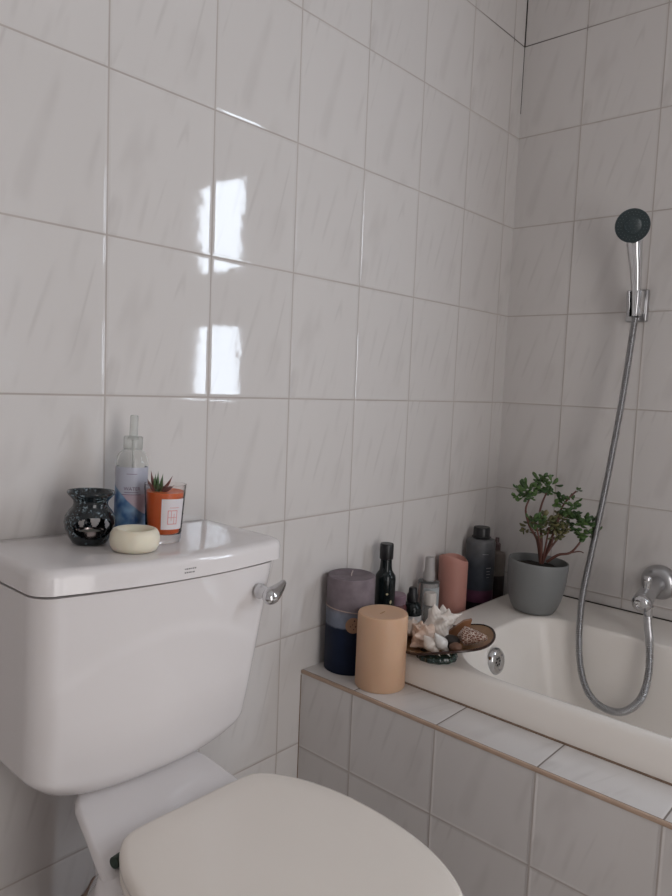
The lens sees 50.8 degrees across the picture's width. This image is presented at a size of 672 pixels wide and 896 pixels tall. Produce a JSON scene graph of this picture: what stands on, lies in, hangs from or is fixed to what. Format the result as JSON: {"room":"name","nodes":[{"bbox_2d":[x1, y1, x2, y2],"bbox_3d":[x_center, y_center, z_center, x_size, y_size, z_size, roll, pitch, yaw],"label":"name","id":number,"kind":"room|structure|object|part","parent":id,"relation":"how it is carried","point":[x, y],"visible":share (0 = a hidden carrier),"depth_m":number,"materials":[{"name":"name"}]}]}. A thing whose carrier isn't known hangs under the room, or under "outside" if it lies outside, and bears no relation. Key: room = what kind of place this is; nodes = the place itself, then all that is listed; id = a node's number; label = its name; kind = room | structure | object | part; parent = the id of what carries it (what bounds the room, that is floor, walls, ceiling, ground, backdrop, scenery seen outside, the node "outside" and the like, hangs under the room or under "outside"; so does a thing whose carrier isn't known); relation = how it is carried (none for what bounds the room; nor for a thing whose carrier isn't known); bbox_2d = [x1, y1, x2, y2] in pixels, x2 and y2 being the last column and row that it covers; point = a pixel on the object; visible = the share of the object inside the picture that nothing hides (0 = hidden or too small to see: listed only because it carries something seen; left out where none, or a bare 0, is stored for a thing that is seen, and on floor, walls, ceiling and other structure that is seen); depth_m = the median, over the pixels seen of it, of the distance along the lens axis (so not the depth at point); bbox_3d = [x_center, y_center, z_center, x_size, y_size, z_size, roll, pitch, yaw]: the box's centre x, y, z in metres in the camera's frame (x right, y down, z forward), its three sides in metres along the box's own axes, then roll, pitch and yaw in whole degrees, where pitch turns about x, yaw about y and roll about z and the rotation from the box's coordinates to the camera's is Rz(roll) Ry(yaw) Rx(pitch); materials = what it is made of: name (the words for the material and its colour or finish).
{"room":"bathroom","nodes":[
{"label":"bathroom","id":0,"kind":"room"},
{"bbox_2d":[76,527,102,539],"bbox_3d":[-0.348,0.123,1.001,0.037,0.016,0.037,-3,7,-44],"label":"tealight","id":1,"kind":"object","parent":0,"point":[88,533],"visible":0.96,"depth_m":0.99,"materials":[{"name":"silver metal"}]},
{"bbox_2d":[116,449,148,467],"bbox_3d":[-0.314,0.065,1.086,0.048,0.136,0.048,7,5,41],"label":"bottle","id":2,"kind":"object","parent":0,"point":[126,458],"depth_m":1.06,"materials":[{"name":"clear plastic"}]},
{"bbox_2d":[0,0,526,895],"bbox_3d":[-0.385,-0.296,1.044,0.001,2.405,2.620,7,7,41],"label":"wall","id":3,"kind":"structure","parent":0,"point":[275,237],"depth_m":1.33,"materials":[{"name":"tile"}]},
{"bbox_2d":[81,876,94,895],"bbox_3d":[-0.341,0.788,1.142,0.134,0.161,0.166,7,7,41],"label":"pipe","id":4,"kind":"object","parent":3,"relation":"attached to","point":[93,878],"visible":0.03,"depth_m":1.16,"materials":[{"name":"grey metal"}]},
{"bbox_2d":[298,661,671,895],"bbox_3d":[0.852,0.741,1.217,1.800,0.412,0.794,7,7,41],"label":"bathtub surround","id":5,"kind":"structure","parent":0,"point":[500,826],"depth_m":1.22,"materials":[{"name":"tile"}]},
{"bbox_2d":[297,675,301,777],"bbox_3d":[-0.082,0.680,1.518,0.002,0.402,0.002,7,7,41],"label":"trim","id":6,"kind":"structure","parent":5,"relation":"attached to","point":[301,675],"depth_m":1.51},
{"bbox_2d":[324,568,375,675],"bbox_3d":[0.029,0.367,1.520,0.106,0.210,0.106,7,7,41],"label":"pillar candle","id":7,"kind":"object","parent":5,"relation":"on","point":[349,590],"visible":0.79,"depth_m":1.48,"materials":[{"name":"blue wax"}]},
{"bbox_2d":[355,604,407,693],"bbox_3d":[0.092,0.406,1.440,0.102,0.151,0.102,7,7,41],"label":"pillar candle","id":8,"kind":"object","parent":5,"relation":"on","point":[381,645],"visible":1,"depth_m":1.40,"materials":[{"name":"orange wax"}]},
{"bbox_2d":[374,542,395,605],"bbox_3d":[0.112,0.341,1.629,0.048,0.248,0.048,7,7,41],"label":"oil bottle","id":9,"kind":"object","parent":5,"relation":"on","point":[385,581],"visible":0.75,"depth_m":1.61,"materials":[{"name":"black glass"}]},
{"bbox_2d":[394,591,406,610],"bbox_3d":[0.140,0.403,1.679,0.052,0.118,0.052,7,7,41],"label":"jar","id":10,"kind":"object","parent":5,"relation":"on","point":[400,597],"visible":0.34,"depth_m":1.66,"materials":[{"name":"purple plastic"}]},
{"bbox_3d":[0.142,0.355,1.675,0.048,0.022,0.048,7,7,41],"label":"lid","id":11,"kind":"part","parent":10,"relation":"part of","materials":[{"name":"pink"}]},
{"bbox_2d":[406,586,421,622],"bbox_3d":[0.182,0.397,1.701,0.047,0.130,0.047,7,7,41],"label":"dropper bottle","id":12,"kind":"object","parent":5,"relation":"on","point":[414,610],"visible":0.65,"depth_m":1.69,"materials":[{"name":"black glass"}]},
{"bbox_2d":[417,556,439,620],"bbox_3d":[0.230,0.364,1.765,0.054,0.188,0.054,7,7,41],"label":"spray bottle","id":13,"kind":"object","parent":5,"relation":"on","point":[428,582],"visible":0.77,"depth_m":1.75,"materials":[{"name":"white plastic"}]},
{"bbox_2d":[423,591,436,623],"bbox_3d":[0.227,0.406,1.722,0.030,0.112,0.030,7,7,41],"label":"bottle","id":14,"kind":"object","parent":5,"relation":"on","point":[429,596],"visible":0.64,"depth_m":1.71,"materials":[{"name":"white plastic"}]},
{"bbox_2d":[438,553,467,613],"bbox_3d":[0.301,0.363,1.838,0.075,0.182,0.075,7,7,41],"label":"pillar candle","id":15,"kind":"object","parent":5,"relation":"on","point":[453,568],"visible":0.77,"depth_m":1.80,"materials":[{"name":"pink wax"}]},
{"bbox_2d":[465,525,495,609],"bbox_3d":[0.392,0.332,1.934,0.080,0.236,0.064,2,5,-6],"label":"shampoo bottle","id":16,"kind":"object","parent":5,"relation":"on","point":[480,548],"visible":0.87,"depth_m":1.91,"materials":[{"name":"plastic"}]},
{"bbox_2d":[301,669,671,829],"bbox_3d":[0.597,0.554,0.904,1.799,0.007,0.006,7,7,41],"label":"trim","id":17,"kind":"structure","parent":5,"relation":"attached to","point":[640,813],"depth_m":1.18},
{"bbox_2d":[405,682,671,785],"bbox_3d":[0.927,0.538,1.212,1.718,0.004,0.684,7,7,41],"label":"trim","id":18,"kind":"structure","parent":5,"relation":"attached to","point":[415,686],"depth_m":1.25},
{"bbox_2d":[405,594,671,782],"bbox_3d":[0.915,0.681,1.231,1.695,0.400,0.680,7,7,41],"label":"bathtub","id":19,"kind":"object","parent":5,"relation":"in","point":[528,677],"visible":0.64,"depth_m":1.60,"materials":[{"name":"beige ceramic"}]},
{"bbox_2d":[406,624,495,664],"bbox_3d":[0.229,0.401,1.458,0.194,0.060,0.166,2,5,0],"label":"glass dish","id":20,"kind":"object","parent":19,"relation":"on","point":[426,656],"visible":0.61,"depth_m":1.42,"materials":[{"name":"brown"}]},
{"bbox_2d":[407,618,417,636],"bbox_3d":[0.159,0.377,1.488,0.040,0.045,0.050,1,5,-17],"label":"seashell","id":21,"kind":"object","parent":20,"relation":"in","point":[410,621],"visible":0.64,"depth_m":1.47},
{"bbox_2d":[410,621,435,648],"bbox_3d":[0.179,0.386,1.453,0.054,0.060,0.056,3,5,5],"label":"seashell","id":22,"kind":"object","parent":20,"relation":"in","point":[419,630],"visible":0.67,"depth_m":1.44,"materials":[{"name":"beige"}]},
{"bbox_2d":[423,635,439,655],"bbox_3d":[0.190,0.394,1.412,0.030,0.036,0.028,1,5,-12],"label":"seashell","id":23,"kind":"object","parent":20,"relation":"in","point":[429,644],"visible":0.84,"depth_m":1.40,"materials":[{"name":"white"}]},
{"bbox_2d":[434,633,449,655],"bbox_3d":[0.210,0.391,1.407,0.026,0.052,0.030,6,6,35],"label":"seashell","id":24,"kind":"object","parent":20,"relation":"in","point":[441,643],"visible":0.81,"depth_m":1.40,"materials":[{"name":"white"}]},
{"bbox_2d":[424,604,462,637],"bbox_3d":[0.218,0.368,1.492,0.071,0.081,0.072,6,6,36],"label":"seashell","id":25,"kind":"object","parent":20,"relation":"in","point":[443,620],"visible":0.77,"depth_m":1.48,"materials":[{"name":"white"}]},
{"bbox_2d":[445,635,459,649],"bbox_3d":[0.235,0.394,1.437,0.032,0.028,0.031,2,5,0],"label":"stone","id":26,"kind":"object","parent":20,"relation":"in","point":[450,638],"visible":0.56,"depth_m":1.43,"materials":[{"name":"grey stone"}]},
{"bbox_2d":[449,642,461,650],"bbox_3d":[0.237,0.396,1.403,0.026,0.019,0.026,2,5,0],"label":"stone","id":27,"kind":"object","parent":20,"relation":"on","point":[454,646],"visible":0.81,"depth_m":1.40,"materials":[{"name":"brown stone"}]},
{"bbox_2d":[449,618,471,635],"bbox_3d":[0.256,0.376,1.477,0.052,0.042,0.011,2,5,0],"label":"seashell","id":28,"kind":"object","parent":20,"relation":"in","point":[456,629],"visible":0.65,"depth_m":1.47,"materials":[{"name":"brown"}]},
{"bbox_2d":[457,626,486,645],"bbox_3d":[0.275,0.381,1.430,0.058,0.039,0.038,3,5,8],"label":"seashell","id":29,"kind":"object","parent":20,"relation":"in","point":[467,636],"visible":1,"depth_m":1.41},
{"bbox_3d":[0.366,0.485,1.608,0.012,0.063,0.063,-1,2,42],"label":"overflow plate","id":30,"kind":"part","parent":19,"relation":"part of","materials":[{"name":"silver metal"}]},
{"bbox_2d":[492,537,505,599],"bbox_3d":[0.456,0.349,2.023,0.052,0.191,0.052,7,7,41],"label":"lotion bottle","id":31,"kind":"object","parent":19,"relation":"on","point":[500,557],"visible":0.48,"depth_m":2.00,"materials":[{"name":"plastic"}]},
{"bbox_2d":[507,472,602,615],"bbox_3d":[0.547,0.241,1.778,0.226,0.353,0.148,4,5,12],"label":"potted plant","id":32,"kind":"object","parent":19,"relation":"on","point":[536,583],"visible":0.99,"depth_m":1.75,"materials":[{"name":"green plant"}]},
{"bbox_3d":[0.497,0.210,1.774,0.057,0.165,0.016,1,5,-11],"label":"stem","id":33,"kind":"part","parent":32,"relation":"part of","materials":[{"name":"brown plant"}]},
{"bbox_3d":[0.506,0.347,1.795,0.148,0.130,0.148,10,7,41],"label":"pot","id":34,"kind":"part","parent":32,"relation":"part of","materials":[{"name":"grey ceramic"}]},
{"bbox_3d":[0.508,0.239,1.767,0.038,0.108,0.010,-3,7,-45],"label":"stem","id":35,"kind":"part","parent":32,"relation":"part of","materials":[{"name":"brown plant"}]},
{"bbox_3d":[0.520,0.202,1.794,0.018,0.178,0.022,4,5,16],"label":"stem","id":36,"kind":"part","parent":32,"relation":"part of","materials":[{"name":"brown plant"}]},
{"bbox_3d":[0.523,0.244,1.775,0.008,0.098,0.021,1,5,-20],"label":"stem","id":37,"kind":"part","parent":32,"relation":"part of","materials":[{"name":"brown plant"}]},
{"bbox_3d":[0.531,0.257,1.778,0.028,0.074,0.007,10,7,41],"label":"stem","id":38,"kind":"part","parent":32,"relation":"part of","materials":[{"name":"brown plant"}]},
{"bbox_3d":[0.561,0.199,1.784,0.051,0.192,0.052,10,7,41],"label":"stem","id":39,"kind":"part","parent":32,"relation":"part of","materials":[{"name":"brown plant"}]},
{"bbox_3d":[0.570,0.255,1.765,0.086,0.076,0.016,4,5,17],"label":"stem","id":40,"kind":"part","parent":32,"relation":"part of","materials":[{"name":"brown plant"}]},
{"bbox_2d":[494,0,671,620],"bbox_3d":[1.364,-0.244,1.280,2.300,2.405,0.060,7,7,41],"label":"wall","id":41,"kind":"structure","parent":0,"point":[595,133],"depth_m":1.85,"materials":[{"name":"tile"}]},
{"bbox_2d":[520,47,524,113],"bbox_3d":[0.516,-1.016,1.958,0.002,0.178,0.002,0,6,-26],"label":"trim","id":42,"kind":"structure","parent":41,"relation":"attached to","point":[524,47],"depth_m":1.96,"materials":[{"name":"grey"}]},
{"bbox_2d":[524,0,527,46],"bbox_3d":[0.529,-1.324,1.930,0.004,0.442,0.004,0,6,-26],"label":"trim","id":43,"kind":"structure","parent":41,"relation":"attached to","point":[527,0],"depth_m":1.94,"materials":[{"name":"grey"}]},
{"bbox_2d":[563,595,671,621],"bbox_3d":[1.158,0.469,1.459,1.715,0.004,0.004,7,7,41],"label":"trim","id":44,"kind":"structure","parent":41,"relation":"attached to","point":[563,595],"depth_m":1.84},
{"bbox_2d":[625,289,649,322],"bbox_3d":[0.736,-0.353,1.746,0.056,0.080,0.074,7,7,41],"label":"bracket","id":45,"kind":"object","parent":41,"relation":"attached to","point":[642,303],"visible":0.85,"depth_m":1.74,"materials":[{"name":"silver metal"}]},
{"bbox_2d":[615,208,650,315],"bbox_3d":[0.710,-0.443,1.697,0.076,0.246,0.079,7,7,41],"label":"handset","id":46,"kind":"object","parent":45,"relation":"attached to","point":[632,225],"visible":0.99,"depth_m":1.69,"materials":[{"name":"silver metal"}]},
{"bbox_2d":[575,316,653,715],"bbox_3d":[0.690,0.141,1.652,0.201,0.920,0.214,7,7,41],"label":"shower hose","id":47,"kind":"object","parent":46,"relation":"attached to","point":[648,632],"visible":1,"depth_m":1.71,"materials":[{"name":"silver metal"}]},
{"bbox_3d":[0.718,-0.420,1.716,0.042,0.198,0.043,7,7,41],"label":"handle","id":48,"kind":"part","parent":46,"relation":"part of","materials":[{"name":"silver metal"}]},
{"bbox_2d":[631,565,671,618],"bbox_3d":[0.749,0.344,1.701,0.087,0.100,0.179,7,7,41],"label":"mixer","id":49,"kind":"object","parent":41,"relation":"attached to","point":[656,580],"visible":1,"depth_m":1.69,"materials":[{"name":"silver metal"}]},
{"bbox_3d":[0.734,0.318,1.670,0.020,0.030,0.020,7,7,41],"label":"diverter knob","id":50,"kind":"part","parent":49,"relation":"part of","materials":[{"name":"silver metal"}]},
{"bbox_3d":[0.750,0.348,1.696,0.045,0.059,0.148,6,6,36],"label":"spout","id":51,"kind":"part","parent":49,"relation":"part of","materials":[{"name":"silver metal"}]},
{"label":"floor","id":52,"kind":"structure","parent":0,"visible":0},
{"bbox_2d":[0,488,462,895],"bbox_3d":[-0.131,0.504,0.928,0.670,0.853,0.410,7,7,41],"label":"toilet","id":53,"kind":"object","parent":52,"relation":"on","point":[116,668],"depth_m":0.92,"materials":[{"name":"white ceramic"}]},
{"bbox_3d":[-0.349,0.098,1.006,0.071,0.077,0.071,2,5,-5],"label":"oil burner","id":54,"kind":"part","parent":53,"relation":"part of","materials":[{"name":"black ceramic"}]},
{"bbox_3d":[-0.042,0.524,0.836,0.411,0.018,0.330,7,5,41],"label":"seat","id":55,"kind":"part","parent":53,"relation":"part of","materials":[{"name":"beige plastic"}]},
{"bbox_2d":[114,415,148,526],"bbox_3d":[-0.313,0.041,1.083,0.051,0.184,0.049,-1,6,-32],"label":"spray bottle","id":56,"kind":"object","parent":53,"relation":"on","point":[131,472],"visible":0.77,"depth_m":1.07,"materials":[{"name":"white plastic"}]},
{"bbox_2d":[109,524,159,553],"bbox_3d":[-0.280,0.126,0.984,0.068,0.033,0.068,-1,6,-30],"label":"candle holder","id":57,"kind":"object","parent":53,"relation":"on","point":[129,538],"visible":1,"depth_m":0.96,"materials":[{"name":"beige ceramic"}]},
{"bbox_3d":[-0.283,0.154,1.045,0.225,0.033,0.410,7,5,41],"label":"cistern lid","id":58,"kind":"part","parent":53,"relation":"part of","materials":[{"name":"white ceramic"}]},
{"bbox_2d":[144,481,186,543],"bbox_3d":[-0.255,0.095,1.057,0.062,0.088,0.062,-1,6,-32],"label":"glass","id":59,"kind":"object","parent":53,"relation":"on","point":[164,505],"visible":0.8,"depth_m":1.03,"materials":[{"name":"orange glass"}]},
{"bbox_2d":[147,472,171,485],"bbox_3d":[-0.260,0.050,1.051,0.036,0.032,0.032,7,5,41],"label":"succulent","id":60,"kind":"object","parent":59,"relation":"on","point":[154,481],"visible":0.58,"depth_m":1.05,"materials":[{"name":"green plant"}]},
{"bbox_3d":[-0.094,0.223,1.095,0.036,0.029,0.059,7,5,41],"label":"flush lever","id":61,"kind":"part","parent":53,"relation":"part of","materials":[{"name":"silver metal"}]},
{"bbox_3d":[-0.041,0.504,0.835,0.413,0.018,0.332,7,5,41],"label":"seat lid","id":62,"kind":"part","parent":53,"relation":"part of","materials":[{"name":"beige plastic"}]}
]}

